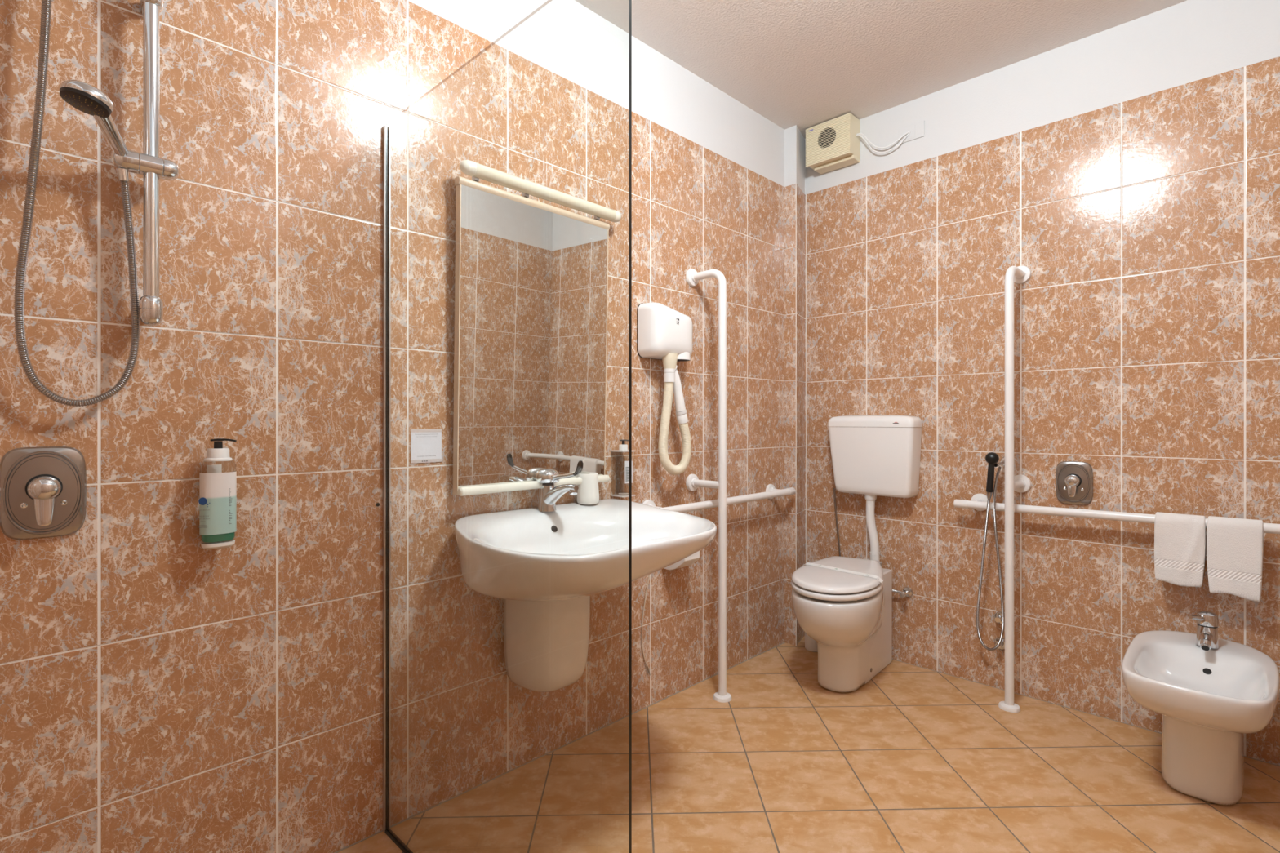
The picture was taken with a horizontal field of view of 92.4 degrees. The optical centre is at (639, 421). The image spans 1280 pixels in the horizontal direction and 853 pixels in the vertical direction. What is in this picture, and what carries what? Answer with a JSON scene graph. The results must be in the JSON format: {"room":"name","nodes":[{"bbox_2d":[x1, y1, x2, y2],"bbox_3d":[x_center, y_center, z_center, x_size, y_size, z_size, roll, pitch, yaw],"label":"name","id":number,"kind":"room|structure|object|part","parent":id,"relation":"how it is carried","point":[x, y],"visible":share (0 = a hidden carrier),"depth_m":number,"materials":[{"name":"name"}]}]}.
{"room":"accessible bathroom","nodes":[
{"label":"accessible bathroom","id":0,"kind":"room"},
{"bbox_2d":[0,0,784,852],"bbox_3d":[-0.425,-0.178,1.960,3.262,2.600,0.001,0,0,-45],"label":"wall","id":1,"kind":"structure","parent":0,"point":[161,691],"depth_m":1.55,"materials":[{"name":"orange tile"}]},
{"bbox_2d":[0,446,86,539],"bbox_3d":[-1.156,0.140,1.191,0.124,0.180,0.058,0,0,-45],"label":"shower mixer","id":2,"kind":"object","parent":1,"relation":"attached to","point":[43,489],"visible":1,"depth_m":1.19,"materials":[{"name":"grey metal"}]},
{"bbox_3d":[-1.150,0.130,1.185,0.048,0.048,0.042,0,0,-45],"label":"knob","id":3,"kind":"part","parent":2,"relation":"part of","materials":[{"name":"silver metal"}]},
{"bbox_3d":[-1.145,0.170,1.180,0.030,0.060,0.017,0,0,-45],"label":"lever","id":4,"kind":"part","parent":2,"relation":"part of","materials":[{"name":"silver metal"}]},
{"bbox_2d":[111,0,178,325],"bbox_3d":[-1.040,-0.588,1.289,0.110,0.779,0.084,0,0,-45],"label":"shower rail","id":5,"kind":"object","parent":1,"relation":"attached to","point":[148,163],"visible":0.99,"depth_m":1.27,"materials":[{"name":"silver metal"}]},
{"bbox_2d":[13,0,140,406],"bbox_3d":[-1.053,-0.473,1.160,0.185,0.890,0.179,0,0,-45],"label":"shower","id":6,"kind":"object","parent":5,"relation":"hanging from","point":[83,96],"visible":1,"depth_m":1.17,"materials":[{"name":"silver metal"}]},
{"bbox_3d":[-1.031,-0.564,1.197,0.028,0.070,0.107,0,0,-19],"label":"handle","id":7,"kind":"part","parent":6,"relation":"part of","materials":[{"name":"silver metal"}]},
{"bbox_3d":[-0.997,-0.533,1.304,0.027,0.044,0.044,0,0,-45],"label":"knob","id":8,"kind":"part","parent":5,"relation":"part of","materials":[{"name":"silver metal"}]},
{"bbox_2d":[195,438,236,549],"bbox_3d":[-0.956,0.162,1.382,0.076,0.245,0.072,0,0,-45],"label":"soap dispenser","id":9,"kind":"object","parent":1,"relation":"attached to","point":[217,501],"visible":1,"depth_m":1.36,"materials":[{"name":"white plastic"}]},
{"bbox_2d":[195,509,209,522],"bbox_3d":[-0.958,0.213,1.346,0.028,0.040,0.001,0,0,-6],"label":"print","id":10,"kind":"object","parent":9,"relation":"on","point":[204,514],"depth_m":1.35,"materials":[{"name":"grey"}]},
{"bbox_2d":[198,497,209,506],"bbox_3d":[-0.955,0.178,1.346,0.023,0.021,0.001,0,0,-6],"label":"print","id":11,"kind":"object","parent":9,"relation":"on","point":[203,501],"depth_m":1.35,"materials":[{"name":"blue paper"}]},
{"bbox_3d":[-0.936,0.043,1.379,0.051,0.008,0.008,0,0,-16],"label":"spout","id":12,"kind":"part","parent":9,"relation":"part of","materials":[{"name":"black plastic"}]},
{"bbox_2d":[228,497,232,524],"bbox_3d":[-0.919,0.198,1.376,0.010,0.093,0.006,0,0,-29],"label":"print","id":13,"kind":"object","parent":9,"relation":"on","point":[230,499],"depth_m":1.38,"materials":[{"name":"grey"}]},
{"bbox_2d":[410,428,441,463],"bbox_3d":[-0.615,0.071,1.769,0.092,0.097,0.003,0,0,-45],"label":"card","id":14,"kind":"object","parent":1,"relation":"attached to","point":[425,443],"visible":1,"depth_m":1.77,"materials":[{"name":"white paper"}]},
{"bbox_2d":[453,176,609,496],"bbox_3d":[-0.331,-0.247,2.006,0.599,0.931,0.067,0,0,-45],"label":"wall mirror","id":15,"kind":"object","parent":1,"relation":"attached to","point":[531,276],"visible":0.98,"depth_m":1.96,"materials":[{"name":"silver mirror"}]},
{"bbox_3d":[-0.325,-0.700,2.000,0.032,0.025,0.598,0,0,44],"label":"rail","id":16,"kind":"part","parent":15,"relation":"part of","materials":[{"name":"beige plastic"}]},
{"bbox_2d":[459,160,621,222],"bbox_3d":[-0.297,-0.736,2.004,0.042,0.049,0.642,0,0,44],"label":"lamp","id":17,"kind":"object","parent":15,"relation":"on","point":[477,171],"visible":1,"depth_m":1.95,"materials":[{"name":"beige plastic"}]},
{"bbox_2d":[333,642,785,852],"bbox_3d":[-0.423,1.121,1.959,3.262,0.002,0.004,0,0,-45],"label":"baseboard","id":18,"kind":"structure","parent":1,"relation":"attached to","point":[486,782],"depth_m":2.01,"materials":[{"name":"beige"}]},
{"bbox_2d":[454,498,716,692],"bbox_3d":[-0.139,0.558,1.779,0.778,0.548,0.654,0,0,-45],"label":"washbasin","id":19,"kind":"object","parent":1,"relation":"attached to","point":[546,567],"visible":0.98,"depth_m":1.82,"materials":[{"name":"white ceramic"}]},
{"bbox_2d":[535,460,583,511],"bbox_3d":[-0.255,0.206,1.953,0.078,0.169,0.210,0,0,-45],"label":"faucet","id":20,"kind":"object","parent":19,"relation":"on","point":[549,494],"visible":0.98,"depth_m":1.97,"materials":[{"name":"silver metal"}]},
{"bbox_3d":[-0.255,0.236,1.953,0.047,0.079,0.165,0,0,-45],"label":"spout","id":21,"kind":"part","parent":20,"relation":"part of","materials":[{"name":"silver metal"}]},
{"bbox_3d":[-0.245,0.177,1.943,0.015,0.034,0.118,0,0,-45],"label":"lever","id":22,"kind":"part","parent":20,"relation":"part of","materials":[{"name":"silver metal"}]},
{"bbox_2d":[454,498,716,601],"bbox_3d":[-0.139,0.376,1.779,0.778,0.183,0.653,0,0,-45],"label":"basin","id":23,"kind":"object","parent":19,"relation":"attached to","point":[575,550],"depth_m":1.64,"materials":[{"name":"white ceramic"}]},
{"bbox_2d":[577,472,599,504],"bbox_3d":[-0.181,0.234,2.136,0.078,0.106,0.078,0,0,-45],"label":"tumbler","id":24,"kind":"object","parent":19,"relation":"on","point":[588,493],"visible":0.92,"depth_m":2.10,"materials":[{"name":"white ceramic"}]},
{"bbox_2d":[610,439,635,497],"bbox_3d":[-0.062,0.173,2.271,0.063,0.209,0.068,0,0,-45],"label":"soap dispenser","id":25,"kind":"object","parent":1,"relation":"attached to","point":[623,447],"visible":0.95,"depth_m":2.25,"materials":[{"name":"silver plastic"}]},
{"bbox_2d":[615,454,629,493],"bbox_3d":[-0.063,0.194,2.272,0.048,0.140,0.050,0,0,-45],"label":"bottle","id":26,"kind":"object","parent":25,"relation":"on","point":[626,463],"depth_m":2.24,"materials":[{"name":"brown plastic"}]},
{"bbox_3d":[-0.062,0.111,2.271,0.063,0.004,0.068,0,0,-45],"label":"plate","id":27,"kind":"part","parent":25,"relation":"part of","materials":[{"name":"grey plastic"}]},
{"bbox_2d":[625,466,629,481],"bbox_3d":[-0.042,0.193,2.244,0.030,0.052,0.001,0,0,-45],"label":"print","id":28,"kind":"object","parent":25,"relation":"attached to","point":[627,468],"depth_m":2.24,"materials":[{"name":"grey paper"}]},
{"bbox_2d":[641,574,650,675],"bbox_3d":[0.027,0.760,2.398,0.056,0.476,0.009,0,0,-37],"label":"cord","id":29,"kind":"object","parent":1,"relation":"hanging from","point":[649,575],"visible":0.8,"depth_m":2.39,"materials":[{"name":"beige plastic"}]},
{"bbox_2d":[636,302,693,475],"bbox_3d":[0.121,-0.124,2.427,0.268,0.669,0.105,0,0,-45],"label":"hair dryer","id":30,"kind":"object","parent":1,"relation":"attached to","point":[664,333],"visible":1,"depth_m":2.37,"materials":[{"name":"white plastic"}]},
{"bbox_3d":[0.085,-0.353,2.463,0.268,0.212,0.004,0,0,-45],"label":"plate","id":31,"kind":"part","parent":30,"relation":"part of","materials":[{"name":"white plastic"}]},
{"bbox_2d":[662,352,677,368],"bbox_3d":[0.116,-0.233,2.397,0.060,0.060,0.060,0,0,-45],"label":"socket","id":32,"kind":"object","parent":30,"relation":"attached to","point":[669,360],"depth_m":2.37,"materials":[{"name":"beige plastic"}]},
{"bbox_3d":[0.148,-0.123,2.429,0.075,0.171,0.041,0,0,-35],"label":"handle","id":33,"kind":"part","parent":30,"relation":"part of","materials":[{"name":"white plastic"}]},
{"bbox_2d":[677,351,690,361],"bbox_3d":[0.161,-0.338,2.451,0.088,0.190,0.070,0,0,-45],"label":"outlet","id":34,"kind":"object","parent":30,"relation":"attached to","point":[682,356],"depth_m":2.42,"materials":[{"name":"white"}]},
{"bbox_2d":[663,551,699,570],"bbox_3d":[0.163,0.512,2.457,0.095,0.160,0.122,0,0,-45],"label":"dispenser","id":35,"kind":"object","parent":1,"relation":"attached to","point":[690,560],"visible":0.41,"depth_m":2.42,"materials":[{"name":"white plastic"}]},
{"bbox_2d":[685,268,731,702],"bbox_3d":[0.289,0.239,2.529,0.074,1.767,0.200,0,0,-45],"label":"grab rail","id":36,"kind":"object","parent":1,"relation":"attached to","point":[692,277],"visible":1,"depth_m":2.47,"materials":[{"name":"white metal"}]},
{"bbox_2d":[643,484,795,512],"bbox_3d":[0.385,0.346,2.696,0.977,0.074,0.097,0,0,-45],"label":"grab rail","id":37,"kind":"object","parent":1,"relation":"attached to","point":[771,492],"visible":0.74,"depth_m":2.66,"materials":[{"name":"white metal"}]},
{"bbox_2d":[784,124,804,646],"bbox_3d":[0.816,-0.178,3.146,0.170,2.600,0.068,0,0,-45],"label":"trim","id":38,"kind":"structure","parent":1,"relation":"attached to","point":[794,141],"depth_m":3.10,"materials":[{"name":"orange tile"}]},
{"bbox_2d":[337,635,1279,852],"bbox_3d":[0.372,1.122,1.279,3.432,0.001,2.090,0,0,-45],"label":"floor","id":39,"kind":"structure","parent":0,"point":[912,759],"depth_m":1.89,"materials":[{"name":"tile"}]},
{"bbox_2d":[375,0,631,852],"bbox_3d":[-0.365,0.155,1.354,0.944,1.935,0.041,0,0,44],"label":"screen","id":40,"kind":"object","parent":39,"relation":"on","point":[388,831],"visible":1,"depth_m":1.68,"materials":[{"name":"clear glass"}]},
{"bbox_2d":[804,632,817,652],"bbox_3d":[0.856,0.952,3.019,0.090,0.340,0.090,0,0,-45],"label":"toilet brush","id":41,"kind":"object","parent":39,"relation":"on","point":[811,645],"visible":0.23,"depth_m":2.98,"materials":[{"name":"white plastic"}]},
{"bbox_2d":[791,555,892,692],"bbox_3d":[0.887,0.876,2.641,0.712,0.492,0.386,0,0,-45],"label":"toilet","id":42,"kind":"object","parent":39,"relation":"on","point":[848,615],"depth_m":2.49,"materials":[{"name":"white ceramic"}]},
{"bbox_3d":[0.857,0.673,2.601,0.614,0.022,0.371,0,0,-45],"label":"seat","id":43,"kind":"part","parent":42,"relation":"part of","materials":[{"name":"white plastic"}]},
{"bbox_3d":[0.857,0.644,2.601,0.609,0.024,0.367,0,0,-45],"label":"lid","id":44,"kind":"part","parent":42,"relation":"part of","materials":[{"name":"white plastic"}]},
{"bbox_3d":[0.850,0.638,2.604,0.042,0.016,0.384,0,0,-42],"label":"paper strip","id":45,"kind":"part","parent":42,"relation":"part of","materials":[{"name":"white paper"}]},
{"bbox_2d":[1121,630,1279,805],"bbox_3d":[1.723,0.928,1.892,0.620,0.388,0.345,0,0,-45],"label":"bidet","id":46,"kind":"object","parent":39,"relation":"on","point":[1206,701],"visible":0.98,"depth_m":1.82,"materials":[{"name":"white ceramic"}]},
{"bbox_2d":[1188,610,1218,650],"bbox_3d":[1.831,0.680,1.994,0.136,0.110,0.060,0,0,-35],"label":"faucet","id":47,"kind":"object","parent":46,"relation":"on","point":[1207,622],"visible":1,"depth_m":1.99,"materials":[{"name":"silver metal"}]},
{"bbox_3d":[1.818,0.643,2.004,0.057,0.022,0.019,0,0,-20],"label":"lever","id":48,"kind":"part","parent":47,"relation":"part of","materials":[{"name":"silver metal"}]},
{"bbox_3d":[1.830,0.700,1.984,0.072,0.037,0.033,0,0,-45],"label":"spout","id":49,"kind":"part","parent":47,"relation":"part of","materials":[{"name":"silver metal"}]},
{"bbox_2d":[574,0,1186,138],"bbox_3d":[0.372,-1.478,1.279,3.432,0.001,2.090,0,0,-45],"label":"ceiling","id":50,"kind":"structure","parent":0,"point":[804,64],"depth_m":2.38,"materials":[{"name":"white paint"}]},
{"bbox_2d":[804,0,1279,765],"bbox_3d":[1.595,-0.178,2.483,0.001,2.600,2.073,0,0,-45],"label":"wall","id":51,"kind":"structure","parent":0,"point":[1132,166],"depth_m":2.41,"materials":[{"name":"orange tile"}]},
{"bbox_2d":[805,112,860,173],"bbox_3d":[0.956,-1.370,3.045,0.114,0.207,0.236,0,0,-45],"label":"fan","id":52,"kind":"object","parent":51,"relation":"attached to","point":[832,144],"visible":1,"depth_m":3.00,"materials":[{"name":"beige plastic"}]},
{"bbox_2d":[856,132,911,153],"bbox_3d":[1.144,-1.324,2.894,0.247,0.123,0.012,0,0,36],"label":"power cable","id":53,"kind":"object","parent":52,"relation":"attached to","point":[860,135],"visible":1,"depth_m":2.90,"materials":[{"name":"white plastic"}]},
{"bbox_2d":[856,130,911,148],"bbox_3d":[1.146,-1.339,2.895,0.248,0.108,0.013,0,0,37],"label":"power cable","id":54,"kind":"object","parent":52,"relation":"attached to","point":[862,134],"visible":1,"depth_m":2.90,"materials":[{"name":"white plastic"}]},
{"bbox_2d":[833,488,840,556],"bbox_3d":[0.989,0.580,3.076,0.008,0.485,0.042,0,0,-45],"label":"supply pipe","id":55,"kind":"object","parent":51,"relation":"attached to","point":[834,495],"visible":0.74,"depth_m":3.08,"materials":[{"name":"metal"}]},
{"bbox_2d":[826,414,922,561],"bbox_3d":[1.092,0.325,2.904,0.116,0.706,0.432,0,0,-45],"label":"cistern","id":56,"kind":"object","parent":51,"relation":"attached to","point":[872,456],"visible":0.91,"depth_m":2.84,"materials":[{"name":"white plastic"}]},
{"bbox_3d":[1.099,0.187,2.899,0.113,0.318,0.411,0,0,-45],"label":"tank","id":57,"kind":"part","parent":56,"relation":"part of","materials":[{"name":"white ceramic"}]},
{"bbox_3d":[1.099,-0.001,2.899,0.114,0.055,0.415,0,0,-45],"label":"lid","id":58,"kind":"part","parent":56,"relation":"part of","materials":[{"name":"white plastic"}]},
{"bbox_2d":[892,586,913,598],"bbox_3d":[1.204,0.790,2.826,0.070,0.048,0.080,0,0,-45],"label":"valve","id":59,"kind":"object","parent":51,"relation":"attached to","point":[908,592],"visible":1,"depth_m":2.82,"materials":[{"name":"silver metal"}]},
{"bbox_2d":[898,120,924,143],"bbox_3d":[1.249,-1.330,2.826,0.007,0.072,0.116,0,0,-45],"label":"cover plate","id":60,"kind":"object","parent":51,"relation":"attached to","point":[917,129],"visible":1,"depth_m":2.82,"materials":[{"name":"white paint"}]},
{"bbox_2d":[993,611,1004,624],"bbox_3d":[1.494,0.822,2.553,0.044,0.054,0.054,0,0,-45],"label":"angle valve","id":61,"kind":"object","parent":51,"relation":"attached to","point":[997,615],"visible":0.7,"depth_m":2.55,"materials":[{"name":"silver metal"}]},
{"bbox_3d":[1.490,0.822,2.549,0.032,0.029,0.029,0,0,-45],"label":"knob","id":62,"kind":"part","parent":61,"relation":"part of","materials":[{"name":"silver metal"}]},
{"bbox_2d":[994,636,1004,649],"bbox_3d":[1.493,0.929,2.549,0.051,0.054,0.054,0,0,-45],"label":"angle valve","id":63,"kind":"object","parent":51,"relation":"attached to","point":[1002,646],"visible":0.7,"depth_m":2.55,"materials":[{"name":"silver metal"}]},
{"bbox_3d":[1.491,0.929,2.548,0.032,0.029,0.029,0,0,-45],"label":"knob","id":64,"kind":"part","parent":63,"relation":"part of","materials":[{"name":"silver metal"}]},
{"bbox_2d":[994,456,1004,466],"bbox_3d":[1.487,0.167,2.517,0.106,0.043,0.043,0,0,-45],"label":"wall hook","id":65,"kind":"object","parent":51,"relation":"attached to","point":[1002,462],"visible":0.48,"depth_m":2.51,"materials":[{"name":"silver metal"}]},
{"bbox_2d":[976,452,1004,651],"bbox_3d":[1.426,0.538,2.516,0.093,0.824,0.100,0,0,-45],"label":"shower","id":66,"kind":"object","parent":65,"relation":"hanging from","point":[992,458],"visible":1,"depth_m":2.50,"materials":[{"name":"black plastic"}]},
{"bbox_3d":[1.422,0.226,2.492,0.026,0.125,0.031,0,0,-45],"label":"handle","id":67,"kind":"part","parent":66,"relation":"part of","materials":[{"name":"black plastic"}]},
{"bbox_2d":[998,265,1031,712],"bbox_3d":[1.490,0.243,2.445,0.204,1.759,0.074,0,0,-45],"label":"grab rail","id":68,"kind":"object","parent":51,"relation":"attached to","point":[1020,274],"visible":1,"depth_m":2.39,"materials":[{"name":"white metal"}]},
{"bbox_3d":[1.497,0.249,2.452,0.183,1.730,0.032,0,0,-45],"label":"rail","id":69,"kind":"part","parent":68,"relation":"part of","materials":[{"name":"white metal"}]},
{"bbox_2d":[1055,461,1093,505],"bbox_3d":[1.669,0.240,2.367,0.058,0.168,0.120,0,0,-45],"label":"shower mixer","id":70,"kind":"object","parent":51,"relation":"attached to","point":[1073,479],"visible":1,"depth_m":2.36,"materials":[{"name":"grey metal"}]},
{"bbox_3d":[1.658,0.265,2.357,0.016,0.050,0.030,0,0,-45],"label":"lever","id":71,"kind":"part","parent":70,"relation":"part of","materials":[{"name":"silver metal"}]},
{"bbox_3d":[1.663,0.230,2.361,0.042,0.048,0.048,0,0,-45],"label":"knob","id":72,"kind":"part","parent":70,"relation":"part of","materials":[{"name":"silver metal"}]},
{"bbox_2d":[892,658,1279,766],"bbox_3d":[1.594,1.121,2.482,0.003,0.002,2.073,0,0,-45],"label":"baseboard","id":73,"kind":"structure","parent":51,"relation":"attached to","point":[892,659],"depth_m":2.41,"materials":[{"name":"beige tile"}]},
{"bbox_2d":[953,493,1279,533],"bbox_3d":[1.783,0.343,2.130,0.230,0.080,1.316,0,0,-45],"label":"grab rail","id":74,"kind":"object","parent":51,"relation":"attached to","point":[979,502],"visible":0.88,"depth_m":2.32,"materials":[{"name":"white metal"}]},
{"bbox_2d":[1154,511,1206,587],"bbox_3d":[1.849,0.440,2.104,0.061,0.243,0.132,0,0,-45],"label":"towel","id":75,"kind":"object","parent":74,"relation":"hanging from","point":[1180,540],"visible":1,"depth_m":2.09,"materials":[{"name":"white fabric"}]},
{"bbox_2d":[1206,515,1263,601],"bbox_3d":[1.946,0.446,2.009,0.058,0.257,0.134,0,0,-45],"label":"towel","id":76,"kind":"object","parent":74,"relation":"hanging from","point":[1234,546],"visible":1,"depth_m":1.99,"materials":[{"name":"white fabric"}]}
]}

